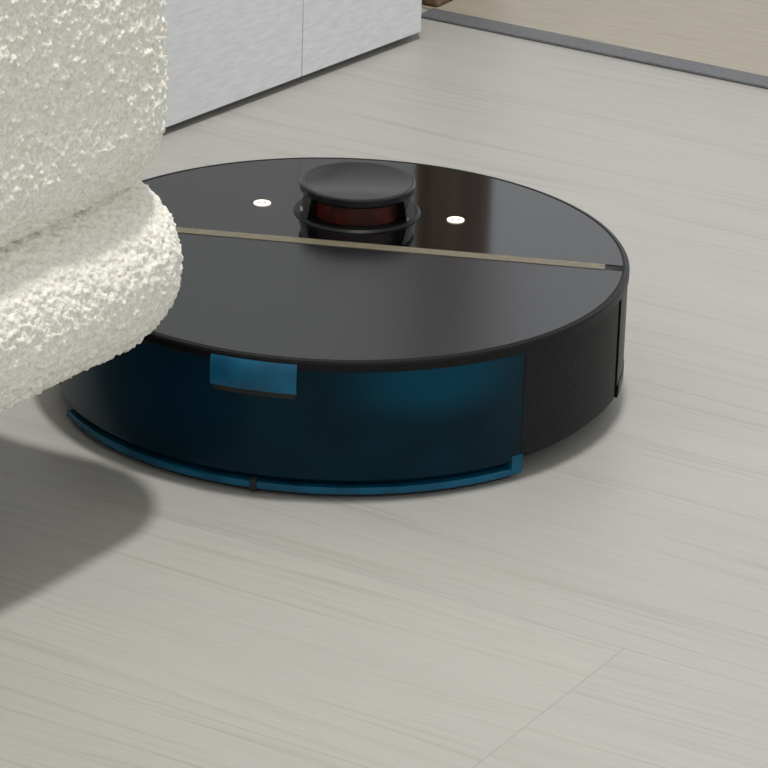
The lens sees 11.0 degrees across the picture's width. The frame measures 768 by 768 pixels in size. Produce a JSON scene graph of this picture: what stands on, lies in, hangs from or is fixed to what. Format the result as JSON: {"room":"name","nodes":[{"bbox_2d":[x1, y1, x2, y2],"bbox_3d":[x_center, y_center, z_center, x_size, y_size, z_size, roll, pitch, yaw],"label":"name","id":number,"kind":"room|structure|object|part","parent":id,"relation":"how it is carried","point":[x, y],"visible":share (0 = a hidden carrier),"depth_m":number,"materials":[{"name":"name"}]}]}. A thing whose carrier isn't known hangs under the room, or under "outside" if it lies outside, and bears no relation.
{"room":"living room","nodes":[
{"label":"living room","id":0,"kind":"room"},
{"bbox_2d":[67,409,520,494],"bbox_3d":[-0.054,0.037,2.324,0.268,0.004,0.126,2,23,-1],"label":"bumper strip","id":1,"kind":"object","parent":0,"point":[135,452],"depth_m":2.28,"materials":[{"name":"blue plastic"}]},
{"bbox_2d":[0,8,767,767],"bbox_3d":[0.472,0.300,1.743,7.000,0.001,6.500,2,23,-1],"label":"floor","id":2,"kind":"structure","parent":0,"point":[602,602],"depth_m":2.22,"materials":[{"name":"laminate"}]},
{"bbox_2d":[0,0,183,412],"bbox_3d":[-0.861,-0.131,1.665,0.787,0.780,1.680,15,26,30],"label":"sofa","id":3,"kind":"object","parent":2,"relation":"on","point":[91,258],"visible":1,"depth_m":2.09,"materials":[{"name":"white fabric"}]},
{"bbox_2d":[0,0,168,247],"bbox_3d":[-0.804,-0.036,1.665,0.636,0.239,1.663,15,26,30],"label":"seat cushion","id":4,"kind":"object","parent":3,"relation":"on","point":[83,86],"depth_m":2.08,"materials":[{"name":"beige fabric"}]},
{"bbox_2d":[165,0,421,127],"bbox_3d":[-0.281,-0.593,2.792,0.394,0.800,0.608,18,27,33],"label":"base cabinet","id":5,"kind":"object","parent":2,"relation":"on","point":[220,53],"visible":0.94,"depth_m":2.91,"materials":[{"name":"laminate"}]},
{"bbox_3d":[-0.193,-0.518,2.651,0.018,0.764,0.450,18,27,33],"label":"panel","id":6,"kind":"part","parent":5,"relation":"part of","materials":[{"name":"white laminate"}]},
{"bbox_3d":[-0.012,-0.605,2.875,0.018,0.764,0.148,18,27,33],"label":"panel","id":7,"kind":"part","parent":5,"relation":"part of","materials":[{"name":"white laminate"}]},
{"bbox_2d":[107,445,509,496],"bbox_3d":[-0.054,0.038,2.330,0.202,0.003,0.170,-9,25,-25],"label":"mop pad","id":8,"kind":"object","parent":2,"relation":"on","point":[107,445],"visible":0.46,"depth_m":2.28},
{"bbox_2d":[250,476,258,490],"bbox_3d":[-0.074,0.057,2.273,0.004,0.007,0.005,7,23,13],"label":"plate tick mark","id":9,"kind":"object","parent":8,"relation":"attached to","point":[253,480],"visible":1,"depth_m":2.27,"materials":[{"name":"black plastic"}]},
{"bbox_2d":[506,453,522,470],"bbox_3d":[0.074,0.044,2.302,0.008,0.009,0.010,-15,28,-35],"label":"tab","id":10,"kind":"object","parent":8,"relation":"attached to","point":[516,463],"visible":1,"depth_m":2.30,"materials":[{"name":"blue plastic"}]},
{"bbox_2d":[421,8,767,88],"bbox_3d":[0.440,-0.188,2.913,0.950,0.002,0.024,14,26,28],"label":"trim","id":11,"kind":"structure","parent":2,"relation":"on","point":[722,73],"depth_m":3.06,"materials":[{"name":"metal"}]},
{"bbox_3d":[-0.028,-0.042,2.413,0.338,0.070,0.338,2,23,-1],"label":"chassis","id":12,"kind":"object","parent":2,"relation":"on","visible":0},
{"bbox_2d":[61,341,524,483],"bbox_3d":[-0.065,0.008,2.292,0.282,0.070,0.077,8,23,14],"label":"water tank","id":13,"kind":"object","parent":12,"relation":"in","point":[404,426],"visible":0.92,"depth_m":2.27,"materials":[{"name":"blue plastic"}]},
{"bbox_2d":[210,353,296,399],"bbox_3d":[-0.073,-0.005,2.249,0.051,0.022,0.010,8,23,14],"label":"clip","id":14,"kind":"object","parent":13,"relation":"attached to","point":[281,378],"depth_m":2.25,"materials":[{"name":"teal plastic"}]},
{"bbox_3d":[-0.073,0.004,2.253,0.049,0.003,0.006,8,23,14],"label":"clip slot","id":15,"kind":"part","parent":14,"relation":"part of","materials":[{"name":"blue plastic"}]},
{"bbox_2d":[143,159,622,265],"bbox_3d":[-0.011,-0.112,2.485,0.339,0.007,0.151,5,23,8],"label":"plate","id":16,"kind":"object","parent":12,"relation":"on","point":[500,217],"depth_m":2.46,"materials":[{"name":"black plastic"}]},
{"bbox_3d":[-0.076,-0.112,2.473,0.011,0.001,0.011,2,23,-1],"label":"button","id":17,"kind":"part","parent":16,"relation":"part of","materials":[{"name":"white plastic"}]},
{"bbox_2d":[293,198,420,233],"bbox_3d":[-0.017,-0.107,2.465,0.079,0.003,0.079,2,23,-1],"label":"turret base","id":18,"kind":"object","parent":16,"relation":"on","point":[315,222],"depth_m":2.44,"materials":[{"name":"black plastic"}]},
{"bbox_2d":[300,162,415,208],"bbox_3d":[-0.016,-0.123,2.458,0.072,0.007,0.072,2,23,-1],"label":"turret cap","id":19,"kind":"object","parent":16,"relation":"on","point":[350,185],"visible":1,"depth_m":2.45,"materials":[{"name":"black plastic"}]},
{"bbox_2d":[299,194,316,219],"bbox_3d":[-0.045,-0.109,2.448,0.011,0.014,0.012,-9,25,-25],"label":"post","id":20,"kind":"object","parent":19,"relation":"attached to","point":[308,208],"visible":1,"depth_m":2.44,"materials":[{"name":"black plastic"}]},
{"bbox_2d":[317,202,396,225],"bbox_3d":[-0.017,-0.115,2.461,0.060,0.015,0.060,2,23,-1],"label":"window","id":21,"kind":"structure","parent":19,"relation":"attached to","point":[343,216],"depth_m":2.44,"materials":[{"name":"red plastic"}]},
{"bbox_2d":[397,197,414,221],"bbox_3d":[0.012,-0.108,2.449,0.011,0.014,0.012,12,25,23],"label":"post","id":22,"kind":"object","parent":19,"relation":"attached to","point":[405,211],"visible":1,"depth_m":2.44,"materials":[{"name":"black plastic"}]},
{"bbox_3d":[0.044,-0.101,2.455,0.011,0.001,0.011,2,23,-1],"label":"button","id":23,"kind":"part","parent":16,"relation":"part of","materials":[{"name":"white plastic"}]},
{"bbox_2d":[142,157,629,372],"bbox_3d":[-0.027,-0.076,2.398,0.350,0.007,0.350,2,23,-1],"label":"rim","id":24,"kind":"object","parent":12,"relation":"on","point":[426,363],"visible":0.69,"depth_m":2.26,"materials":[{"name":"black plastic"}]},
{"bbox_2d":[153,233,621,359],"bbox_3d":[-0.040,-0.046,2.325,0.341,0.007,0.180,5,23,8],"label":"lid","id":25,"kind":"object","parent":12,"relation":"on","point":[273,298],"visible":0.6,"depth_m":2.33,"materials":[{"name":"black plastic"}]},
{"bbox_2d":[176,227,604,269],"bbox_3d":[-0.024,-0.082,2.412,0.319,0.007,0.009,5,23,8],"label":"trim strip","id":26,"kind":"object","parent":12,"relation":"on","point":[178,229],"visible":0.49,"depth_m":2.40,"materials":[{"name":"metal"}]},
{"bbox_2d":[521,303,618,453],"bbox_3d":[0.109,-0.003,2.327,0.015,0.066,0.103,16,26,31],"label":"shell","id":27,"kind":"object","parent":12,"relation":"attached to","point":[569,382],"visible":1,"depth_m":2.31,"materials":[{"name":"black plastic"}]},
{"bbox_2d":[523,429,579,455],"bbox_3d":[-0.025,-0.021,2.442,0.332,0.010,0.302,2,23,-1],"label":"skirt","id":28,"kind":"object","parent":27,"relation":"attached to","point":[579,429],"depth_m":2.32,"materials":[{"name":"black plastic"}]},
{"bbox_2d":[614,287,627,387],"bbox_3d":[-0.002,-0.078,2.490,0.348,0.060,0.170,8,23,15],"label":"bumper cover","id":29,"kind":"object","parent":12,"relation":"attached to","point":[623,302],"visible":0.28,"depth_m":2.38,"materials":[{"name":"black plastic"}]},
{"bbox_2d":[422,0,767,75],"bbox_3d":[1.347,-0.539,3.827,4.500,0.001,2.590,14,26,28],"label":"floor","id":30,"kind":"structure","parent":0,"point":[732,34],"depth_m":3.13,"materials":[{"name":"beige wood"}]},
{"bbox_2d":[614,362,623,397],"bbox_3d":[0.139,-0.004,2.403,0.014,0.011,0.036,2,23,-1],"label":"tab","id":31,"kind":"object","parent":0,"point":[617,389],"depth_m":2.39,"materials":[{"name":"black plastic"}]},
{"bbox_3d":[-0.424,-1.601,2.993,1.172,2.500,0.098,14,26,28],"label":"wall","id":32,"kind":"structure","parent":0,"visible":0},
{"bbox_2d":[422,0,449,6],"bbox_3d":[0.087,-1.258,2.803,0.028,2.039,0.104,14,26,28],"label":"door frame","id":33,"kind":"structure","parent":32,"relation":"attached to","point":[435,3],"depth_m":3.15,"materials":[{"name":"brown wood"}]}
]}

